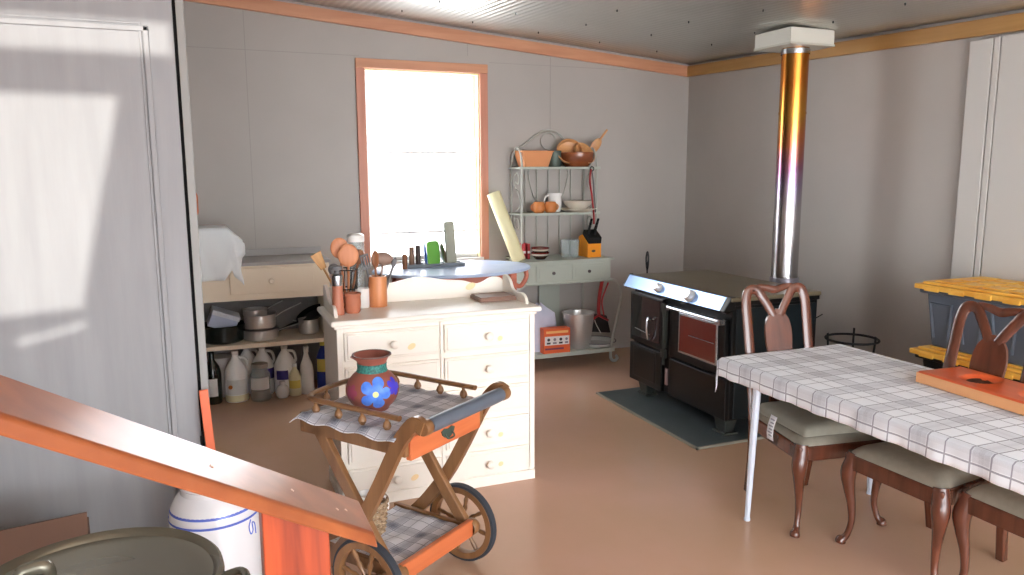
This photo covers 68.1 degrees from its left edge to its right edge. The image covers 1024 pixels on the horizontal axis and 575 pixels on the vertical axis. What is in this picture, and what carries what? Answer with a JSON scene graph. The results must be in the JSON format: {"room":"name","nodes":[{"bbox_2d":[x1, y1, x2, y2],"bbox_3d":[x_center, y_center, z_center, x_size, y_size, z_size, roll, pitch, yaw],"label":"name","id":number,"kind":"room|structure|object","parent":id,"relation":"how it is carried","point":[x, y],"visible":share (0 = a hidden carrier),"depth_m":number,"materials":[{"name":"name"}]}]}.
{"room":"kitchen","nodes":[
{"label":"kitchen","id":0,"kind":"room"},
{"bbox_2d":[183,0,688,347],"bbox_3d":[-1.515,-0.875,5.981,6.950,3.237,0.140,-4,9,-22],"label":"wall","id":1,"kind":"structure","parent":0,"point":[302,120],"depth_m":6.06,"materials":[{"name":"paint"}]},
{"bbox_2d":[243,15,255,244],"bbox_3d":[-1.966,-1.168,5.679,0.005,1.750,0.013,-4,9,-22],"label":"trim","id":2,"kind":"structure","parent":1,"relation":"attached to","point":[243,15],"depth_m":5.67,"materials":[{"name":"grey paint"}]},
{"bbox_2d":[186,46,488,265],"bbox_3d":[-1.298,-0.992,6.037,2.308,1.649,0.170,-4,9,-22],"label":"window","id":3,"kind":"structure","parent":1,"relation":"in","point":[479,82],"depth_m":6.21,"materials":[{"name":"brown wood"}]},
{"bbox_2d":[183,0,686,76],"bbox_3d":[-0.607,-2.045,6.083,4.850,0.490,0.035,-4,9,-22],"label":"trim","id":4,"kind":"structure","parent":1,"relation":"attached to","point":[263,6],"depth_m":6.08,"materials":[{"name":"brown wood"}]},
{"bbox_2d":[210,347,1023,574],"bbox_3d":[0.403,1.475,1.590,6.950,0.100,10.200,-4,9,-22],"label":"floor","id":5,"kind":"structure","parent":0,"point":[611,492],"depth_m":3.81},
{"bbox_2d":[0,512,89,565],"bbox_3d":[-1.842,1.025,2.595,0.715,0.505,0.320,-5,10,-29],"label":"cardboard box","id":6,"kind":"object","parent":5,"relation":"on","point":[15,542],"visible":0.48,"depth_m":2.53,"materials":[{"name":"cardboard"}]},
{"bbox_2d":[0,527,249,574],"bbox_3d":[-0.962,1.016,1.794,0.566,0.758,0.566,3,9,23],"label":"bin","id":7,"kind":"object","parent":5,"relation":"on","point":[135,550],"visible":1,"depth_m":1.90,"materials":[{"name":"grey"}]},
{"bbox_2d":[0,375,376,574],"bbox_3d":[-0.441,0.711,0.994,0.142,1.598,0.899,4,10,25],"label":"stair handrail","id":8,"kind":"object","parent":5,"relation":"on","point":[297,518],"visible":1,"depth_m":0.94,"materials":[{"name":"brown wood"}]},
{"bbox_2d":[199,389,215,450],"bbox_3d":[-1.184,0.805,3.030,0.131,0.799,0.034,8,12,43],"label":"wood strip","id":9,"kind":"object","parent":5,"relation":"on","point":[203,394],"visible":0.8,"depth_m":3.01,"materials":[{"name":"wood"}]},
{"bbox_2d":[168,489,261,574],"bbox_3d":[-1.103,0.970,2.837,0.317,0.535,0.317,-4,9,-22],"label":"stoneware crock","id":10,"kind":"object","parent":5,"relation":"on","point":[233,529],"visible":0.56,"depth_m":2.70,"materials":[{"name":"white ceramic"}]},
{"bbox_2d":[207,351,222,404],"bbox_3d":[-2.163,0.640,5.474,0.120,0.397,0.121,-4,9,-22],"label":"bottle","id":11,"kind":"object","parent":5,"relation":"on","point":[214,372],"visible":0.73,"depth_m":5.44,"materials":[{"name":"black"}]},
{"bbox_2d":[214,353,231,396],"bbox_3d":[-2.156,0.657,5.676,0.176,0.302,0.176,-4,9,-22],"label":"tub","id":12,"kind":"object","parent":5,"relation":"on","point":[222,359],"visible":0.4,"depth_m":5.60,"materials":[{"name":"white plastic"}]},
{"bbox_2d":[224,350,248,402],"bbox_3d":[-2.006,0.643,5.533,0.176,0.372,0.147,-4,9,-22],"label":"plastic jug","id":13,"kind":"object","parent":5,"relation":"on","point":[235,373],"visible":1,"depth_m":5.48,"materials":[{"name":"white"}]},
{"bbox_2d":[240,348,257,393],"bbox_3d":[-2.002,0.611,5.743,0.153,0.372,0.155,1,9,9],"label":"plastic jug","id":14,"kind":"object","parent":5,"relation":"on","point":[247,352],"visible":0.37,"depth_m":5.69,"materials":[{"name":"white"}]},
{"bbox_2d":[250,361,270,400],"bbox_3d":[-1.844,0.688,5.557,0.144,0.274,0.145,-4,9,-22],"label":"glass jar","id":15,"kind":"object","parent":5,"relation":"on","point":[260,390],"visible":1,"depth_m":5.51,"materials":[{"name":"white"}]},
{"bbox_2d":[252,347,274,393],"bbox_3d":[-1.878,0.614,5.718,0.158,0.372,0.151,1,9,6],"label":"plastic jug","id":16,"kind":"object","parent":5,"relation":"on","point":[262,355],"visible":0.7,"depth_m":5.68,"materials":[{"name":"white"}]},
{"bbox_2d":[202,246,330,379],"bbox_3d":[-2.311,0.301,5.462,1.947,1.075,0.526,-4,9,-22],"label":"cabinet","id":17,"kind":"object","parent":5,"relation":"on","point":[271,276],"depth_m":5.53,"materials":[{"name":"grey"}]},
{"bbox_2d":[205,320,244,344],"bbox_3d":[-2.114,0.326,5.545,0.327,0.128,0.327,3,9,23],"label":"pot","id":18,"kind":"object","parent":17,"relation":"on","point":[225,335],"visible":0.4,"depth_m":5.42,"materials":[{"name":"black metal"}]},
{"bbox_2d":[207,305,239,327],"bbox_3d":[-2.093,0.230,5.499,0.230,0.201,0.140,-5,10,-27],"label":"box","id":19,"kind":"object","parent":18,"relation":"in","point":[218,317],"visible":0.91,"depth_m":5.45,"materials":[{"name":"blue"}]},
{"bbox_2d":[206,327,323,351],"bbox_3d":[-2.324,0.414,5.496,1.935,0.030,0.445,-4,9,-22],"label":"shelf","id":20,"kind":"object","parent":17,"relation":"attached to","point":[290,335],"depth_m":5.55,"materials":[{"name":"beige paint"}]},
{"bbox_2d":[243,321,305,341],"bbox_3d":[-1.767,0.318,5.641,0.455,0.111,0.258,-3,9,-15],"label":"saucepan","id":21,"kind":"object","parent":17,"relation":"on","point":[272,333],"visible":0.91,"depth_m":5.52,"materials":[{"name":"silver metal"}]},
{"bbox_2d":[244,302,300,329],"bbox_3d":[-1.778,0.206,5.638,0.420,0.165,0.232,-4,10,-25],"label":"saucepan","id":22,"kind":"object","parent":21,"relation":"on","point":[268,321],"visible":0.95,"depth_m":5.51,"materials":[{"name":"silver metal"}]},
{"bbox_2d":[242,300,282,315],"bbox_3d":[-1.849,0.156,5.638,0.306,0.094,0.178,-7,11,-39],"label":"saucepan","id":23,"kind":"object","parent":22,"relation":"in","point":[249,311],"visible":0.94,"depth_m":5.57,"materials":[{"name":"silver metal"}]},
{"bbox_2d":[241,253,330,266],"bbox_3d":[-2.320,-0.170,5.407,1.947,0.022,0.490,-4,9,-22],"label":"countertop","id":24,"kind":"structure","parent":17,"relation":"on","point":[290,258],"depth_m":5.54,"materials":[{"name":"grey"}]},
{"bbox_2d":[279,304,320,331],"bbox_3d":[-1.610,0.226,5.821,0.336,0.175,0.226,-2,9,-9],"label":"frying pan","id":25,"kind":"object","parent":17,"relation":"on","point":[311,313],"visible":0.72,"depth_m":5.87,"materials":[{"name":"black metal"}]},
{"bbox_2d":[293,317,318,334],"bbox_3d":[-1.567,0.290,5.812,0.186,0.113,0.157,8,12,43],"label":"saucepan","id":26,"kind":"object","parent":17,"relation":"on","point":[311,326],"visible":0.97,"depth_m":5.74,"materials":[{"name":"silver metal"}]},
{"bbox_3d":[-2.268,-0.298,5.355,0.460,0.245,0.340,-4,9,-22],"label":"box","id":27,"kind":"object","parent":17,"relation":"on","visible":0},
{"bbox_2d":[198,225,244,283],"bbox_3d":[-2.285,-0.188,5.340,0.760,0.473,0.399,-4,9,-22],"label":"cloth","id":28,"kind":"object","parent":27,"relation":"on","point":[222,252],"visible":0.44,"depth_m":5.25,"materials":[{"name":"white fabric"}]},
{"bbox_2d":[276,380,289,397],"bbox_3d":[-1.703,0.753,5.626,0.100,0.124,0.100,-4,9,-22],"label":"bottle","id":29,"kind":"object","parent":5,"relation":"on","point":[282,390],"visible":1,"depth_m":5.59,"materials":[{"name":"plastic"}]},
{"bbox_2d":[274,345,296,394],"bbox_3d":[-1.713,0.613,5.720,0.156,0.372,0.153,0,9,3],"label":"plastic jug","id":30,"kind":"object","parent":5,"relation":"on","point":[282,365],"visible":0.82,"depth_m":5.67,"materials":[{"name":"white"}]},
{"bbox_2d":[289,363,301,395],"bbox_3d":[-1.625,0.686,5.675,0.090,0.242,0.091,-4,9,-22],"label":"bottle","id":31,"kind":"object","parent":5,"relation":"on","point":[295,387],"visible":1,"depth_m":5.65,"materials":[{"name":"beige plastic"}]},
{"bbox_2d":[299,346,314,393],"bbox_3d":[-1.550,0.619,5.719,0.104,0.360,0.112,-4,9,-22],"label":"bottle","id":32,"kind":"object","parent":5,"relation":"on","point":[306,371],"visible":0.95,"depth_m":5.69,"materials":[{"name":"white plastic"}]},
{"bbox_2d":[316,342,325,387],"bbox_3d":[-1.456,0.596,5.845,0.100,0.367,0.101,-4,9,-22],"label":"bottle","id":33,"kind":"object","parent":5,"relation":"on","point":[320,359],"visible":0.6,"depth_m":5.80,"materials":[{"name":"blue"}]},
{"bbox_2d":[300,370,510,574],"bbox_3d":[-0.425,0.793,3.004,0.677,0.828,0.625,5,10,32],"label":"trolley","id":34,"kind":"object","parent":5,"relation":"on","point":[418,436],"visible":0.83,"depth_m":2.86,"materials":[{"name":"brown wood"}]},
{"bbox_2d":[329,541,383,572],"bbox_3d":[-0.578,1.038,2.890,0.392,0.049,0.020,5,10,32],"label":"wheel","id":35,"kind":"object","parent":34,"relation":"attached to","point":[377,567],"depth_m":2.86,"materials":[{"name":"brown wood"}]},
{"bbox_2d":[289,383,474,441],"bbox_3d":[-0.481,0.481,2.992,0.533,0.049,0.558,5,10,32],"label":"cloth","id":36,"kind":"object","parent":34,"relation":"on","point":[409,402],"visible":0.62,"depth_m":2.88,"materials":[{"name":"fabric"}]},
{"bbox_2d":[346,349,398,411],"bbox_3d":[-0.535,0.360,2.906,0.202,0.219,0.204,-1,9,-3],"label":"clay vase","id":37,"kind":"object","parent":36,"relation":"on","point":[373,386],"visible":0.98,"depth_m":2.84,"materials":[{"name":"brown"}]},
{"bbox_2d":[330,506,457,563],"bbox_3d":[-0.461,0.996,3.059,0.360,0.019,0.390,5,10,32],"label":"cloth","id":38,"kind":"object","parent":34,"relation":"on","point":[407,532],"visible":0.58,"depth_m":3.08,"materials":[{"name":"fabric"}]},
{"bbox_2d":[372,493,388,534],"bbox_3d":[-0.584,0.913,3.042,0.182,0.136,0.182,-4,9,-22],"label":"wicker basket","id":39,"kind":"object","parent":38,"relation":"on","point":[382,510],"visible":0.27,"depth_m":3.00,"materials":[{"name":"wicker"}]},
{"bbox_2d":[394,502,462,524],"bbox_3d":[-0.351,0.984,3.238,0.392,0.049,0.020,5,10,32],"label":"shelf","id":40,"kind":"object","parent":34,"relation":"attached to","point":[419,507],"depth_m":3.25,"materials":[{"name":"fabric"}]},
{"bbox_2d":[317,274,541,503],"bbox_3d":[-0.428,0.508,4.025,1.090,1.083,0.485,-4,9,-22],"label":"dresser","id":41,"kind":"object","parent":5,"relation":"on","point":[430,327],"visible":0.73,"depth_m":3.90,"materials":[{"name":"beige paint"}]},
{"bbox_2d":[330,265,344,315],"bbox_3d":[-0.859,0.011,3.732,0.062,0.248,0.062,-4,9,-22],"label":"pepper mill","id":42,"kind":"object","parent":41,"relation":"on","point":[336,278],"visible":0.91,"depth_m":3.71,"materials":[{"name":"brown wood"}]},
{"bbox_2d":[339,267,357,307],"bbox_3d":[-0.860,0.001,3.937,0.129,0.200,0.129,-6,10,-33],"label":"utensil basket","id":43,"kind":"object","parent":41,"relation":"on","point":[353,270],"visible":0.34,"depth_m":3.91,"materials":[{"name":"black"}]},
{"bbox_2d":[310,251,330,282],"bbox_3d":[-0.945,-0.044,3.888,0.169,0.293,0.013,-5,10,-27],"label":"wooden spatula","id":44,"kind":"object","parent":43,"relation":"in","point":[317,257],"visible":0.66,"depth_m":3.85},
{"bbox_2d":[330,238,347,292],"bbox_3d":[-0.890,-0.083,3.934,0.095,0.351,0.020,-3,9,-20],"label":"wooden spoon","id":45,"kind":"object","parent":43,"relation":"in","point":[337,243],"visible":0.59,"depth_m":3.90,"materials":[{"name":"brown wood"}]},
{"bbox_2d":[344,292,360,313],"bbox_3d":[-0.798,0.076,3.794,0.086,0.100,0.086,-4,9,-22],"label":"terracotta pot","id":46,"kind":"object","parent":41,"relation":"on","point":[352,300],"visible":1,"depth_m":3.76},
{"bbox_2d":[338,244,358,291],"bbox_3d":[-0.844,-0.065,3.912,0.107,0.321,0.020,-2,9,-22],"label":"wooden spoon","id":47,"kind":"object","parent":46,"relation":"in","point":[348,254],"visible":0.84,"depth_m":3.89,"materials":[{"name":"brown wood"}]},
{"bbox_2d":[347,233,363,241],"bbox_3d":[-0.819,-0.097,3.999,0.090,0.381,0.090,-4,9,-22],"label":"glass canister","id":48,"kind":"object","parent":41,"relation":"on","point":[351,237],"visible":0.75,"depth_m":3.94,"materials":[{"name":"white"}]},
{"bbox_2d":[354,287,369,307],"bbox_3d":[-0.769,0.053,3.944,0.098,0.100,0.076,1,9,9],"label":"mug","id":49,"kind":"object","parent":41,"relation":"on","point":[365,302],"visible":0.72,"depth_m":3.92,"materials":[{"name":"white ceramic"}]},
{"bbox_2d":[368,275,386,307],"bbox_3d":[-0.704,0.018,3.972,0.096,0.160,0.096,-4,9,-22],"label":"crock","id":50,"kind":"object","parent":41,"relation":"on","point":[377,286],"visible":0.99,"depth_m":3.93,"materials":[{"name":"ceramic"}]},
{"bbox_2d":[360,253,370,281],"bbox_3d":[-0.749,-0.043,3.936,0.081,0.270,0.014,-6,11,-35],"label":"slotted turner","id":51,"kind":"object","parent":50,"relation":"in","point":[363,255],"visible":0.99,"depth_m":3.92,"materials":[{"name":"grey metal"}]},
{"bbox_2d":[371,251,378,276],"bbox_3d":[-0.709,-0.052,3.946,0.020,0.283,0.051,7,11,39],"label":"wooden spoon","id":52,"kind":"object","parent":50,"relation":"in","point":[375,256],"visible":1,"depth_m":3.92,"materials":[{"name":"brown wood"}]},
{"bbox_2d":[378,252,392,276],"bbox_3d":[-0.673,-0.051,3.987,0.102,0.271,0.060,-3,9,-17],"label":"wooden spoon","id":53,"kind":"object","parent":50,"relation":"in","point":[385,258],"visible":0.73,"depth_m":3.96,"materials":[{"name":"brown"}]},
{"bbox_2d":[470,292,515,302],"bbox_3d":[-0.105,0.052,4.179,0.210,0.026,0.170,-4,9,-22],"label":"cutting board","id":54,"kind":"object","parent":41,"relation":"on","point":[492,296],"visible":1,"depth_m":4.13,"materials":[{"name":"wood"}]},
{"bbox_2d":[372,260,529,289],"bbox_3d":[-0.423,0.334,5.543,1.160,0.970,0.860,-4,9,-22],"label":"table","id":55,"kind":"object","parent":5,"relation":"on","point":[475,271],"visible":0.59,"depth_m":5.32,"materials":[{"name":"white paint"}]},
{"bbox_2d":[407,261,464,268],"bbox_3d":[-0.564,-0.168,5.529,0.430,0.026,0.120,-4,9,-22],"label":"drying rack","id":56,"kind":"object","parent":55,"relation":"on","point":[442,263],"visible":0.77,"depth_m":5.48,"materials":[{"name":"grey"}]},
{"bbox_2d":[426,241,439,263],"bbox_3d":[-0.571,-0.251,5.499,0.110,0.175,0.024,-8,12,-42],"label":"cutting board","id":57,"kind":"object","parent":56,"relation":"in","point":[433,252],"visible":0.93,"depth_m":5.49,"materials":[{"name":"green plastic"}]},
{"bbox_2d":[443,221,456,262],"bbox_3d":[-0.454,-0.329,5.559,0.092,0.311,0.034,-7,11,-36],"label":"board","id":58,"kind":"object","parent":56,"relation":"on","point":[449,232],"visible":0.87,"depth_m":5.55,"materials":[{"name":"beige"}]},
{"bbox_2d":[506,130,622,361],"bbox_3d":[0.409,-0.342,6.504,1.019,2.011,0.494,-4,9,-22],"label":"rack","id":59,"kind":"object","parent":5,"relation":"on","point":[549,273],"visible":0.66,"depth_m":6.46,"materials":[{"name":"grey metal"}]},
{"bbox_2d":[487,191,525,261],"bbox_3d":[-0.047,-0.499,6.255,0.346,0.594,0.112,5,10,29],"label":"paper roll","id":60,"kind":"object","parent":59,"relation":"on","point":[496,201],"visible":0.88,"depth_m":6.21,"materials":[{"name":"beige"}]},
{"bbox_2d":[515,150,553,166],"bbox_3d":[0.181,-1.085,6.402,0.294,0.137,0.200,-4,9,-22],"label":"planter","id":61,"kind":"object","parent":59,"relation":"on","point":[531,158],"visible":0.91,"depth_m":6.33,"materials":[{"name":"brown ceramic"}]},
{"bbox_2d":[530,202,544,212],"bbox_3d":[0.226,-0.679,6.433,0.113,0.095,0.112,3,9,21],"label":"mug","id":62,"kind":"object","parent":59,"relation":"on","point":[536,207],"visible":0.96,"depth_m":6.39,"materials":[{"name":"orange ceramic"}]},
{"bbox_2d":[535,302,556,351],"bbox_3d":[0.239,0.330,6.539,0.362,0.410,0.249,-5,10,-27],"label":"bag","id":63,"kind":"object","parent":59,"relation":"on","point":[546,317],"visible":0.37,"depth_m":6.45,"materials":[{"name":"white plastic"}]},
{"bbox_2d":[545,201,558,212],"bbox_3d":[0.330,-0.685,6.474,0.113,0.095,0.112,3,9,21],"label":"mug","id":64,"kind":"object","parent":59,"relation":"on","point":[550,206],"visible":0.95,"depth_m":6.43,"materials":[{"name":"orange ceramic"}]},
{"bbox_2d":[544,193,561,211],"bbox_3d":[0.357,-0.735,6.567,0.157,0.165,0.132,1,9,7],"label":"jug","id":65,"kind":"object","parent":59,"relation":"on","point":[556,197],"visible":0.64,"depth_m":6.51,"materials":[{"name":"white ceramic"}]},
{"bbox_2d":[508,211,599,215],"bbox_3d":[0.365,-0.644,6.566,0.760,0.022,0.263,-4,9,-22],"label":"shelf","id":66,"kind":"object","parent":59,"relation":"attached to","point":[511,213],"depth_m":6.46,"materials":[{"name":"grey paint"}]},
{"bbox_2d":[548,150,560,166],"bbox_3d":[0.365,-1.106,6.518,0.120,0.143,0.120,-4,9,-22],"label":"tin","id":67,"kind":"object","parent":59,"relation":"on","point":[555,161],"visible":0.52,"depth_m":6.47,"materials":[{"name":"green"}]},
{"bbox_2d":[508,167,600,169],"bbox_3d":[0.363,-1.025,6.508,0.760,0.022,0.263,-4,9,-22],"label":"shelf","id":68,"kind":"object","parent":59,"relation":"attached to","point":[511,168],"depth_m":6.39,"materials":[{"name":"metal"}]},
{"bbox_2d":[540,326,569,353],"bbox_3d":[0.366,0.445,6.430,0.240,0.215,0.092,-3,9,-19],"label":"carton","id":69,"kind":"object","parent":59,"relation":"on","point":[556,339],"visible":1,"depth_m":6.39,"materials":[{"name":"orange"}]},
{"bbox_2d":[506,253,613,263],"bbox_3d":[0.410,-0.252,6.518,0.820,0.017,0.450,-4,9,-22],"label":"countertop","id":70,"kind":"structure","parent":59,"relation":"on","point":[554,258],"depth_m":6.41,"materials":[{"name":"grey paint"}]},
{"bbox_2d":[535,346,614,358],"bbox_3d":[0.411,0.534,6.642,0.870,0.035,0.432,-4,9,-22],"label":"shelf","id":71,"kind":"object","parent":59,"relation":"attached to","point":[538,355],"depth_m":6.49,"materials":[{"name":"grey paint"}]},
{"bbox_2d":[561,152,593,166],"bbox_3d":[0.561,-1.105,6.566,0.300,0.125,0.300,-4,9,-22],"label":"wooden bowl","id":72,"kind":"object","parent":59,"relation":"on","point":[575,159],"visible":0.87,"depth_m":6.45,"materials":[{"name":"brown wood"}]},
{"bbox_2d":[557,139,582,162],"bbox_3d":[0.493,-1.170,6.513,0.230,0.216,0.131,-2,9,-10],"label":"wooden bowl","id":73,"kind":"object","parent":72,"relation":"in","point":[566,145],"visible":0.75,"depth_m":6.54,"materials":[{"name":"beige wood"}]},
{"bbox_2d":[590,129,607,150],"bbox_3d":[0.754,-1.274,6.598,0.164,0.208,0.024,-2,9,-9],"label":"wooden paddle","id":74,"kind":"object","parent":72,"relation":"in","point":[596,143],"visible":0.88,"depth_m":6.59,"materials":[{"name":"beige wood"}]},
{"bbox_2d":[561,207,596,211],"bbox_3d":[0.572,-0.676,6.608,0.330,0.034,0.330,-4,9,-22],"label":"plate","id":75,"kind":"object","parent":59,"relation":"on","point":[566,209],"visible":0.8,"depth_m":6.50,"materials":[{"name":"beige ceramic"}]},
{"bbox_2d":[563,200,591,208],"bbox_3d":[0.572,-0.712,6.603,0.256,0.086,0.256,-4,9,-22],"label":"bowl","id":76,"kind":"object","parent":75,"relation":"on","point":[571,204],"visible":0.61,"depth_m":6.52,"materials":[{"name":"beige ceramic"}]},
{"bbox_2d":[562,309,600,348],"bbox_3d":[0.587,0.364,6.630,0.309,0.312,0.292,-4,9,-22],"label":"bucket","id":77,"kind":"object","parent":59,"relation":"on","point":[580,321],"visible":0.93,"depth_m":6.53,"materials":[{"name":"silver"}]},
{"bbox_2d":[578,218,601,257],"bbox_3d":[0.677,-0.433,6.540,0.133,0.330,0.192,-4,9,-22],"label":"knife block","id":78,"kind":"object","parent":59,"relation":"on","point":[590,240],"visible":1,"depth_m":6.48,"materials":[{"name":"orange wood"}]},
{"bbox_2d":[589,166,595,223],"bbox_3d":[0.694,-0.793,6.521,0.077,0.494,0.032,-4,9,-22],"label":"tongs","id":79,"kind":"object","parent":59,"relation":"hanging from","point":[591,170],"visible":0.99,"depth_m":6.51,"materials":[{"name":"red plastic"}]},
{"bbox_2d":[592,281,609,332],"bbox_3d":[0.745,0.166,6.648,0.233,0.472,0.109,-4,9,-22],"label":"brush","id":80,"kind":"object","parent":59,"relation":"hanging from","point":[601,320],"visible":0.9,"depth_m":6.64,"materials":[{"name":"red plastic"}]},
{"bbox_2d":[589,336,615,347],"bbox_3d":[0.753,0.485,6.738,0.345,0.040,0.345,-4,9,-22],"label":"pan","id":81,"kind":"object","parent":59,"relation":"on","point":[596,341],"visible":0.62,"depth_m":6.79,"materials":[{"name":"silver metal"}]},
{"bbox_2d":[596,387,764,449],"bbox_3d":[1.431,0.842,5.335,1.220,0.014,1.260,-4,9,-22],"label":"hearth pad","id":82,"kind":"object","parent":5,"relation":"on","point":[692,426],"visible":0.48,"depth_m":5.09,"materials":[{"name":"stone"}]},
{"bbox_2d":[623,270,820,435],"bbox_3d":[1.398,0.393,5.330,0.782,0.879,1.204,-4,9,-22],"label":"stove","id":83,"kind":"object","parent":82,"relation":"on","point":[683,323],"visible":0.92,"depth_m":4.99,"materials":[{"name":"black metal"}]},
{"bbox_2d":[632,270,820,305],"bbox_3d":[1.434,-0.011,5.277,0.705,0.054,1.192,-4,9,-22],"label":"cooktop","id":84,"kind":"object","parent":83,"relation":"in","point":[727,289],"depth_m":5.16,"materials":[{"name":"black metal"}]},
{"bbox_2d":[769,46,810,283],"bbox_3d":[1.891,-0.407,5.319,0.290,2.476,0.200,-4,9,-22],"label":"pipe","id":85,"kind":"object","parent":83,"relation":"on","point":[792,113],"visible":0.65,"depth_m":5.20,"materials":[{"name":"metal"}]},
{"bbox_2d":[744,389,872,520],"bbox_3d":[1.764,0.830,3.027,0.810,0.732,1.985,-4,9,-22],"label":"folding table","id":86,"kind":"object","parent":5,"relation":"on","point":[756,395],"visible":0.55,"depth_m":3.57,"materials":[{"name":"white metal"}]},
{"bbox_2d":[715,344,1023,494],"bbox_3d":[1.763,0.548,2.984,0.813,0.180,2.045,-4,9,-22],"label":"tablecloth","id":87,"kind":"object","parent":86,"relation":"on","point":[878,396],"visible":0.83,"depth_m":3.02,"materials":[{"name":"fabric"}]},
{"bbox_2d":[916,366,1023,415],"bbox_3d":[1.985,0.429,2.989,0.250,0.050,0.720,-3,9,-18],"label":"wooden tray","id":88,"kind":"object","parent":87,"relation":"on","point":[1006,394],"visible":1,"depth_m":3.08,"materials":[{"name":"orange wood"}]},
{"bbox_2d":[741,282,886,537],"bbox_3d":[1.439,0.555,3.714,0.511,1.075,0.644,-2,9,-14],"label":"dining chair","id":89,"kind":"object","parent":5,"relation":"on","point":[803,451],"visible":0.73,"depth_m":3.75,"materials":[{"name":"brown wood"}]},
{"bbox_2d":[759,401,859,440],"bbox_3d":[1.453,0.650,3.619,0.471,0.135,0.410,-2,9,-14],"label":"seat pad","id":90,"kind":"object","parent":89,"relation":"on","point":[806,424],"visible":0.7,"depth_m":3.49,"materials":[{"name":"grey fabric"}]},
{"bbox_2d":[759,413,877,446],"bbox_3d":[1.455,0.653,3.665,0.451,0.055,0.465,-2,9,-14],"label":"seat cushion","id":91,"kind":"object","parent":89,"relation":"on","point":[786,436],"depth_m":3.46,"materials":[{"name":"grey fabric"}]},
{"bbox_2d":[824,328,880,352],"bbox_3d":[2.159,0.599,4.809,0.344,0.643,0.357,-7,11,-39],"label":"wire stand","id":92,"kind":"object","parent":5,"relation":"on","point":[876,340],"visible":0.44,"depth_m":4.74,"materials":[{"name":"black"}]},
{"bbox_2d":[835,300,1023,574],"bbox_3d":[1.836,0.627,3.228,0.644,1.075,0.511,-4,9,-24],"label":"dining chair","id":93,"kind":"object","parent":5,"relation":"on","point":[939,485],"visible":0.71,"depth_m":3.21,"materials":[{"name":"brown wood"}]},
{"bbox_2d":[852,442,980,487],"bbox_3d":[1.776,0.720,3.215,0.465,0.055,0.451,-4,10,-24],"label":"seat cushion","id":94,"kind":"object","parent":93,"relation":"on","point":[892,460],"depth_m":3.09,"materials":[{"name":"grey fabric"}]},
{"bbox_2d":[952,483,1023,574],"bbox_3d":[2.084,0.692,2.797,0.644,1.075,0.511,-4,9,-22],"label":"dining chair","id":95,"kind":"object","parent":5,"relation":"on","point":[1003,508],"visible":0.91,"depth_m":2.83,"materials":[{"name":"brown wood"}]},
{"bbox_2d":[966,483,1023,518],"bbox_3d":[2.023,0.785,2.786,0.465,0.055,0.451,-4,9,-22],"label":"seat cushion","id":96,"kind":"object","parent":95,"relation":"on","point":[1004,503],"depth_m":2.80,"materials":[{"name":"grey fabric"}]},
{"bbox_3d":[2.666,0.878,4.129,0.535,0.296,0.820,-4,9,-22],"label":"storage tote","id":97,"kind":"object","parent":5,"relation":"on","visible":0},
{"bbox_2d":[909,344,1022,381],"bbox_3d":[2.665,0.547,4.078,0.535,0.374,0.820,-4,9,-22],"label":"storage tote","id":98,"kind":"object","parent":97,"relation":"on","point":[933,356],"visible":0.26,"depth_m":4.17,"materials":[{"name":"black plastic"}]},
{"bbox_2d":[914,276,1023,366],"bbox_3d":[2.663,0.177,4.022,0.535,0.374,0.820,-4,9,-22],"label":"storage tote","id":99,"kind":"object","parent":98,"relation":"on","point":[945,296],"visible":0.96,"depth_m":4.05,"materials":[{"name":"grey plastic"}]},
{"bbox_2d":[287,0,1023,63],"bbox_3d":[-0.112,-1.465,2.189,6.900,0.854,7.700,-4,9,-22],"label":"ceiling","id":100,"kind":"structure","parent":0,"point":[679,31],"depth_m":5.14,"materials":[{"name":"metal"}]},
{"bbox_2d":[754,26,834,52],"bbox_3d":[1.920,-1.679,5.161,0.380,0.107,0.360,-4,9,-22],"label":"box","id":101,"kind":"object","parent":100,"relation":"attached to","point":[775,41],"visible":0.86,"depth_m":5.03,"materials":[{"name":"grey paint"}]},
{"bbox_2d":[683,9,1023,365],"bbox_3d":[3.594,-0.097,2.611,0.088,2.675,10.100,-4,9,-22],"label":"wall","id":102,"kind":"structure","parent":0,"point":[884,130],"depth_m":5.37,"materials":[{"name":"paint"}]},
{"bbox_2d":[687,12,1023,76],"bbox_3d":[2.962,-1.387,3.775,0.035,0.327,7.065,-4,9,-22],"label":"trim","id":103,"kind":"structure","parent":102,"relation":"attached to","point":[1012,22],"depth_m":4.91,"materials":[{"name":"brown wood"}]},
{"bbox_2d":[974,36,1001,276],"bbox_3d":[2.762,-0.235,4.468,0.030,2.393,0.037,-4,9,-22],"label":"board","id":104,"kind":"object","parent":102,"relation":"attached to","point":[998,40],"visible":0.56,"depth_m":4.38,"materials":[{"name":"grey paint"}]},
{"bbox_2d":[951,38,994,278],"bbox_3d":[2.726,-0.248,4.557,0.030,2.393,0.140,-4,9,-22],"label":"door frame","id":105,"kind":"structure","parent":0,"point":[981,51],"depth_m":4.47,"materials":[{"name":"grey paint"}]},
{"bbox_2d":[981,33,1023,281],"bbox_3d":[2.914,-0.179,4.098,0.030,2.393,0.758,-4,9,-22],"label":"door","id":106,"kind":"structure","parent":0,"point":[1003,247],"depth_m":4.27,"materials":[{"name":"grey paint"}]},
{"bbox_3d":[-2.456,-0.213,2.517,2.550,2.980,0.120,-4,9,-22],"label":"wall partition","id":107,"kind":"structure","parent":0,"visible":0},
{"bbox_2d":[0,0,204,533],"bbox_3d":[-1.840,-0.009,2.755,1.262,2.500,0.064,-4,9,-22],"label":"door","id":108,"kind":"structure","parent":107,"relation":"in","point":[98,307],"depth_m":2.83,"materials":[{"name":"paint"}]},
{"bbox_2d":[175,0,209,446],"bbox_3d":[-1.260,-0.252,3.005,0.028,2.900,0.136,-4,9,-22],"label":"door frame","id":109,"kind":"structure","parent":107,"relation":"attached to","point":[179,8],"depth_m":2.92,"materials":[{"name":"grey paint"}]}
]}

